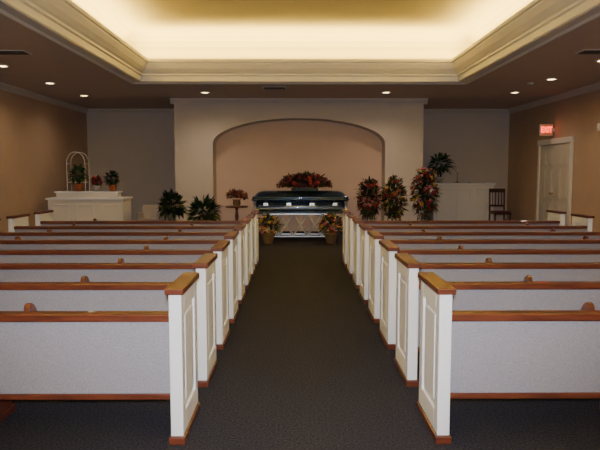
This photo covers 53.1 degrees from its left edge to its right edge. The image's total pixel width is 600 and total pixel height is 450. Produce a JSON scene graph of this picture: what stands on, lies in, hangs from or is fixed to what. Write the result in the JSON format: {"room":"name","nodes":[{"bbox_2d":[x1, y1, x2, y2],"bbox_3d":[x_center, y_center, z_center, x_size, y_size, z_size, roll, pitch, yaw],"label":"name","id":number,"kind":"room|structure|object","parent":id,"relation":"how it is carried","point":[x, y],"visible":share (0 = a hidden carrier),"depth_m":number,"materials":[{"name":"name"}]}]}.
{"room":"funeral home chapel","nodes":[
{"label":"funeral home chapel","id":0,"kind":"room"},
{"bbox_2d":[0,90,88,231],"bbox_3d":[-5.964,-0.737,6.920,0.150,3.250,20.000,0,5,0],"label":"wall","id":1,"kind":"structure","parent":0,"point":[37,138],"depth_m":13.41,"materials":[{"name":"paint"}]},
{"bbox_2d":[0,82,87,113],"bbox_3d":[-5.846,-2.291,6.784,0.085,0.130,20.000,0,5,0],"label":"crown molding","id":2,"kind":"structure","parent":1,"relation":"attached to","point":[3,86],"depth_m":13.58,"materials":[{"name":"paint"}]},
{"bbox_2d":[87,114,509,219],"bbox_3d":[-0.039,-1.628,16.998,12.140,3.250,0.150,0,5,0],"label":"wall","id":3,"kind":"structure","parent":0,"point":[139,147],"depth_m":16.88,"materials":[{"name":"paint"}]},
{"bbox_2d":[87,109,173,113],"bbox_3d":[-4.498,-3.168,16.712,2.920,0.130,0.085,0,5,0],"label":"crown molding","id":4,"kind":"structure","parent":3,"relation":"attached to","point":[90,111],"depth_m":16.71,"materials":[{"name":"paint"}]},
{"bbox_2d":[424,109,508,113],"bbox_3d":[4.421,-3.174,16.774,2.920,0.130,0.085,0,5,0],"label":"crown molding","id":5,"kind":"structure","parent":3,"relation":"attached to","point":[426,111],"depth_m":16.77,"materials":[{"name":"paint"}]},
{"bbox_2d":[174,104,423,230],"bbox_3d":[-0.031,-1.520,15.778,6.000,3.250,2.500,0,5,0],"label":"wall","id":6,"kind":"structure","parent":0,"point":[253,157],"depth_m":14.99,"materials":[{"name":"paint"}]},
{"bbox_2d":[170,98,427,103],"bbox_3d":[-0.022,-2.960,14.353,6.160,0.130,0.085,0,5,0],"label":"crown molding","id":7,"kind":"structure","parent":6,"relation":"attached to","point":[172,100],"depth_m":14.34,"materials":[{"name":"paint"}]},
{"bbox_2d":[210,116,387,220],"bbox_3d":[-0.022,-1.210,14.540,4.280,2.850,0.020,0,5,0],"label":"trim","id":8,"kind":"structure","parent":6,"relation":"attached to","point":[276,117],"depth_m":14.44,"materials":[{"name":"paint"}]},
{"bbox_2d":[0,231,599,449],"bbox_3d":[0.031,0.938,7.111,12.140,0.120,20.300,0,5,0],"label":"floor","id":9,"kind":"structure","parent":0,"point":[303,364],"depth_m":3.90,"materials":[{"name":"carpet"}]},
{"bbox_2d":[45,191,132,220],"bbox_3d":[-4.735,-0.226,13.575,1.720,1.060,0.750,0,5,0],"label":"altar","id":10,"kind":"structure","parent":9,"relation":"on","point":[67,205],"depth_m":13.24,"materials":[{"name":"paint"}]},
{"bbox_2d":[66,152,89,190],"bbox_3d":[-5.402,-0.787,14.650,0.456,1.988,0.296,0,5,0],"label":"metal plant stand","id":11,"kind":"object","parent":10,"relation":"on","point":[85,182],"visible":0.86,"depth_m":14.49,"materials":[{"name":"metal"}]},
{"bbox_2d":[68,164,88,190],"bbox_3d":[-5.037,-1.101,13.698,0.481,0.658,0.510,5,7,43],"label":"potted plant","id":12,"kind":"object","parent":10,"relation":"on","point":[80,178],"visible":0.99,"depth_m":13.64,"materials":[{"name":"green plant"}]},
{"bbox_2d":[90,175,102,190],"bbox_3d":[-4.640,-0.960,13.707,0.288,0.375,0.326,-1,5,-16],"label":"poinsettia","id":13,"kind":"object","parent":10,"relation":"on","point":[97,181],"visible":1,"depth_m":13.65,"materials":[{"name":"red plant"}]},
{"bbox_2d":[103,169,118,190],"bbox_3d":[-4.309,-1.023,13.705,0.423,0.501,0.420,0,5,0],"label":"potted plant","id":14,"kind":"object","parent":10,"relation":"on","point":[112,185],"visible":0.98,"depth_m":13.66,"materials":[{"name":"plant"}]},
{"bbox_2d":[0,272,199,444],"bbox_3d":[-2.379,0.756,3.516,3.502,0.875,0.545,0,5,0],"label":"pew","id":15,"kind":"object","parent":9,"relation":"on","point":[45,355],"visible":1,"depth_m":3.33,"materials":[{"name":"white paint"}]},
{"bbox_2d":[0,253,217,386],"bbox_3d":[-2.385,0.678,4.401,3.502,0.875,0.545,0,5,0],"label":"pew","id":16,"kind":"object","parent":9,"relation":"on","point":[84,295],"visible":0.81,"depth_m":4.18,"materials":[{"name":"white paint"}]},
{"bbox_2d":[0,240,229,349],"bbox_3d":[-2.391,0.600,5.285,3.502,0.875,0.545,0,5,0],"label":"pew","id":17,"kind":"object","parent":9,"relation":"on","point":[120,271],"visible":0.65,"depth_m":5.06,"materials":[{"name":"white paint"}]},
{"bbox_2d":[0,231,238,323],"bbox_3d":[-2.398,0.521,6.170,3.502,0.875,0.545,0,5,0],"label":"pew","id":18,"kind":"object","parent":9,"relation":"on","point":[146,255],"visible":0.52,"depth_m":5.94,"materials":[{"name":"white paint"}]},
{"bbox_2d":[0,224,245,303],"bbox_3d":[-2.404,0.443,7.054,3.502,0.875,0.545,0,5,0],"label":"pew","id":19,"kind":"object","parent":9,"relation":"on","point":[17,244],"visible":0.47,"depth_m":6.82,"materials":[{"name":"white paint"}]},
{"bbox_2d":[0,218,250,288],"bbox_3d":[-2.410,0.365,7.939,3.502,0.875,0.545,0,5,0],"label":"pew","id":20,"kind":"object","parent":9,"relation":"on","point":[49,235],"visible":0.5,"depth_m":7.69,"materials":[{"name":"white paint"}]},
{"bbox_2d":[6,214,255,276],"bbox_3d":[-2.416,0.287,8.823,3.502,0.875,0.545,0,5,0],"label":"pew","id":21,"kind":"object","parent":9,"relation":"on","point":[20,222],"visible":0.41,"depth_m":8.58,"materials":[{"name":"white paint"}]},
{"bbox_2d":[34,210,258,266],"bbox_3d":[-2.422,0.209,9.708,3.502,0.875,0.545,0,5,0],"label":"pew","id":22,"kind":"object","parent":9,"relation":"on","point":[42,218],"visible":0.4,"depth_m":9.46,"materials":[{"name":"white paint"}]},
{"bbox_2d":[136,205,163,220],"bbox_3d":[-3.498,-0.097,14.051,0.540,0.720,0.579,0,5,0],"label":"upholstered armchair","id":23,"kind":"object","parent":9,"relation":"on","point":[149,212],"visible":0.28,"depth_m":14.19,"materials":[{"name":"beige fabric"}]},
{"bbox_2d":[157,188,186,220],"bbox_3d":[-2.786,-0.228,13.099,0.714,1.148,0.674,0,5,0],"label":"potted shrub","id":24,"kind":"object","parent":9,"relation":"on","point":[167,207],"visible":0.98,"depth_m":12.99,"materials":[{"name":"green plant"}]},
{"bbox_2d":[183,193,222,220],"bbox_3d":[-2.072,-0.158,12.886,0.946,1.046,0.757,0,5,0],"label":"potted fern","id":25,"kind":"object","parent":9,"relation":"on","point":[208,216],"visible":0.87,"depth_m":12.75,"materials":[{"name":"green plant"}]},
{"bbox_2d":[225,205,247,220],"bbox_3d":[-1.435,-0.072,13.637,0.520,0.728,0.520,0,5,0],"label":"pedestal table","id":26,"kind":"object","parent":9,"relation":"on","point":[229,206],"visible":0.55,"depth_m":13.58,"materials":[{"name":"brown wood"}]},
{"bbox_2d":[226,188,247,205],"bbox_3d":[-1.428,-0.638,13.565,0.549,0.411,0.507,2,6,26],"label":"flower arrangement","id":27,"kind":"object","parent":26,"relation":"on","point":[235,193],"visible":1,"depth_m":13.52,"materials":[{"name":"plant"}]},
{"bbox_2d":[258,211,284,243],"bbox_3d":[-0.649,0.044,12.552,0.695,0.702,0.526,0,5,0],"label":"flower basket","id":28,"kind":"object","parent":9,"relation":"on","point":[268,237],"visible":0.94,"depth_m":12.48,"materials":[{"name":"wicker"}]},
{"bbox_2d":[262,214,338,240],"bbox_3d":[0.007,0.024,13.354,1.669,0.600,0.540,0,5,0],"label":"casket bier","id":29,"kind":"object","parent":9,"relation":"on","point":[308,233],"depth_m":13.12,"materials":[{"name":"silver metal"}]},
{"bbox_2d":[252,190,348,213],"bbox_3d":[0.007,-0.519,13.306,2.120,0.488,0.782,0,5,0],"label":"casket","id":30,"kind":"object","parent":29,"relation":"on","point":[273,201],"visible":0.86,"depth_m":13.00,"materials":[{"name":"metal"}]},
{"bbox_2d":[276,170,331,190],"bbox_3d":[0.100,-0.989,13.256,1.300,0.453,0.743,0,5,0],"label":"flower","id":31,"kind":"object","parent":30,"relation":"on","point":[298,181],"depth_m":13.14,"materials":[{"name":"red plant"}]},
{"bbox_2d":[316,211,342,243],"bbox_3d":[0.667,0.042,12.550,0.696,0.708,0.598,0,5,0],"label":"flower basket","id":32,"kind":"object","parent":9,"relation":"on","point":[331,237],"visible":0.98,"depth_m":12.48,"materials":[{"name":"wicker"}]},
{"bbox_2d":[353,176,384,220],"bbox_3d":[1.471,-0.359,12.980,0.681,1.434,0.642,4,7,41],"label":"flower","id":33,"kind":"object","parent":9,"relation":"on","point":[368,192],"visible":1,"depth_m":12.88,"materials":[{"name":"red plant"}]},
{"bbox_2d":[380,173,408,220],"bbox_3d":[2.053,-0.397,13.123,0.674,1.486,0.639,-5,7,-43],"label":"flower","id":34,"kind":"object","parent":9,"relation":"on","point":[394,211],"visible":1,"depth_m":13.04,"materials":[{"name":"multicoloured plant"}]},
{"bbox_2d":[408,167,441,220],"bbox_3d":[2.684,-0.459,12.966,0.737,1.635,0.673,4,6,36],"label":"flower","id":35,"kind":"object","parent":9,"relation":"on","point":[423,199],"visible":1,"depth_m":12.88,"materials":[{"name":"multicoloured plant"}]},
{"bbox_2d":[342,210,566,266],"bbox_3d":[2.447,0.206,9.742,3.502,0.875,0.545,0,5,0],"label":"pew","id":36,"kind":"object","parent":9,"relation":"on","point":[555,218],"visible":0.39,"depth_m":9.49,"materials":[{"name":"white paint"}]},
{"bbox_2d":[428,183,495,220],"bbox_3d":[4.415,-0.554,16.497,1.700,1.200,0.700,0,5,0],"label":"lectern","id":37,"kind":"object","parent":9,"relation":"on","point":[458,201],"depth_m":16.18,"materials":[{"name":"paint"}]},
{"bbox_2d":[427,152,456,182],"bbox_3d":[3.853,-1.577,16.386,0.894,0.856,0.783,0,5,0],"label":"potted palm","id":38,"kind":"object","parent":37,"relation":"on","point":[440,157],"visible":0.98,"depth_m":16.31,"materials":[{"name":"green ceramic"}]},
{"bbox_2d":[346,213,594,276],"bbox_3d":[2.454,0.284,8.857,3.502,0.875,0.545,0,5,0],"label":"pew","id":39,"kind":"object","parent":9,"relation":"on","point":[580,222],"visible":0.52,"depth_m":8.61,"materials":[{"name":"white paint"}]},
{"bbox_2d":[352,218,599,288],"bbox_3d":[2.460,0.362,7.973,3.502,0.875,0.545,0,5,0],"label":"pew","id":40,"kind":"object","parent":9,"relation":"on","point":[552,234],"visible":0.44,"depth_m":7.72,"materials":[{"name":"white paint"}]},
{"bbox_2d":[359,224,599,303],"bbox_3d":[2.466,0.440,7.088,3.502,0.875,0.545,0,5,0],"label":"pew","id":41,"kind":"object","parent":9,"relation":"on","point":[439,243],"visible":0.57,"depth_m":6.85,"materials":[{"name":"white paint"}]},
{"bbox_2d":[367,231,599,322],"bbox_3d":[2.472,0.518,6.204,3.502,0.875,0.545,0,5,0],"label":"pew","id":42,"kind":"object","parent":9,"relation":"on","point":[460,255],"visible":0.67,"depth_m":5.96,"materials":[{"name":"white paint"}]},
{"bbox_2d":[378,240,599,349],"bbox_3d":[2.478,0.597,5.319,3.502,0.875,0.545,0,5,0],"label":"pew","id":43,"kind":"object","parent":9,"relation":"on","point":[487,271],"visible":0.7,"depth_m":5.08,"materials":[{"name":"white paint"}]},
{"bbox_2d":[394,253,599,386],"bbox_3d":[2.485,0.675,4.435,3.502,0.875,0.545,0,5,0],"label":"pew","id":44,"kind":"object","parent":9,"relation":"on","point":[527,294],"visible":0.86,"depth_m":4.20,"materials":[{"name":"white paint"}]},
{"bbox_2d":[489,188,510,220],"bbox_3d":[5.152,-0.400,15.489,0.440,1.070,0.515,0,5,0],"label":"chair","id":45,"kind":"object","parent":9,"relation":"on","point":[503,212],"visible":0.81,"depth_m":15.66,"materials":[{"name":"brown wood"}]},
{"bbox_2d":[417,272,599,443],"bbox_3d":[2.491,0.753,3.550,3.502,0.875,0.545,0,5,0],"label":"pew","id":46,"kind":"object","parent":9,"relation":"on","point":[465,354],"visible":1,"depth_m":3.34,"materials":[{"name":"white paint"}]},
{"bbox_2d":[0,0,599,108],"bbox_3d":[0.031,-2.842,6.777,12.140,0.970,20.300,0,5,0],"label":"ceiling","id":47,"kind":"structure","parent":0,"point":[157,29],"depth_m":11.46,"materials":[{"name":"paint"}]},
{"bbox_2d":[0,50,30,54],"bbox_3d":[-4.233,-2.524,8.783,0.500,0.016,0.280,0,5,0],"label":"ceiling vent","id":48,"kind":"object","parent":47,"relation":"attached to","point":[2,52],"depth_m":8.74,"materials":[{"name":"white metal"}]},
{"bbox_2d":[262,87,286,88],"bbox_3d":[-0.529,-2.852,12.494,0.500,0.016,0.280,0,5,0],"label":"ceiling vent","id":49,"kind":"object","parent":47,"relation":"attached to","point":[262,87],"depth_m":12.41,"materials":[{"name":"white metal"}]},
{"bbox_2d":[0,0,599,83],"bbox_3d":[0.043,-2.362,5.062,6.580,0.405,13.380,0,5,0],"label":"trim","id":50,"kind":"structure","parent":47,"relation":"attached to","point":[66,24],"depth_m":9.93,"materials":[{"name":"paint"}]},
{"bbox_2d":[575,49,599,53],"bbox_3d":[4.318,-2.520,8.742,0.500,0.016,0.280,0,5,0],"label":"ceiling vent","id":51,"kind":"object","parent":47,"relation":"attached to","point":[586,51],"depth_m":8.73,"materials":[{"name":"white metal"}]},
{"bbox_2d":[506,90,599,231],"bbox_3d":[6.026,-0.744,7.004,0.150,3.250,20.000,0,5,0],"label":"wall","id":52,"kind":"structure","parent":0,"point":[578,116],"depth_m":13.60,"materials":[{"name":"paint"}]},
{"bbox_2d":[539,124,554,135],"bbox_3d":[5.731,-2.203,13.915,0.338,0.260,0.051,0,5,0],"label":"exit sign","id":53,"kind":"object","parent":52,"relation":"attached to","point":[544,129],"visible":1,"depth_m":13.89,"materials":[{"name":"red plastic"}]},
{"bbox_2d":[508,82,599,113],"bbox_3d":[5.909,-2.298,6.866,0.085,0.130,20.000,0,5,0],"label":"crown molding","id":54,"kind":"structure","parent":52,"relation":"attached to","point":[596,86],"depth_m":13.60,"materials":[{"name":"paint"}]},
{"bbox_2d":[535,136,574,224],"bbox_3d":[5.858,-0.865,13.929,0.085,2.270,1.860,0,5,0],"label":"door frame","id":55,"kind":"structure","parent":52,"relation":"in","point":[570,139],"depth_m":13.17,"materials":[{"name":"paint"}]},
{"bbox_2d":[538,144,554,220],"bbox_3d":[5.880,-0.838,14.341,0.033,2.135,0.804,0,5,0],"label":"door leaf","id":56,"kind":"structure","parent":55,"relation":"attached to","point":[547,154],"depth_m":14.31,"materials":[{"name":"paint"}]},
{"bbox_2d":[553,143,569,224],"bbox_3d":[5.886,-0.766,13.528,0.033,2.135,0.804,0,5,0],"label":"door leaf","id":57,"kind":"structure","parent":52,"relation":"in","point":[562,151],"depth_m":13.50,"materials":[{"name":"white wood"}]}
]}

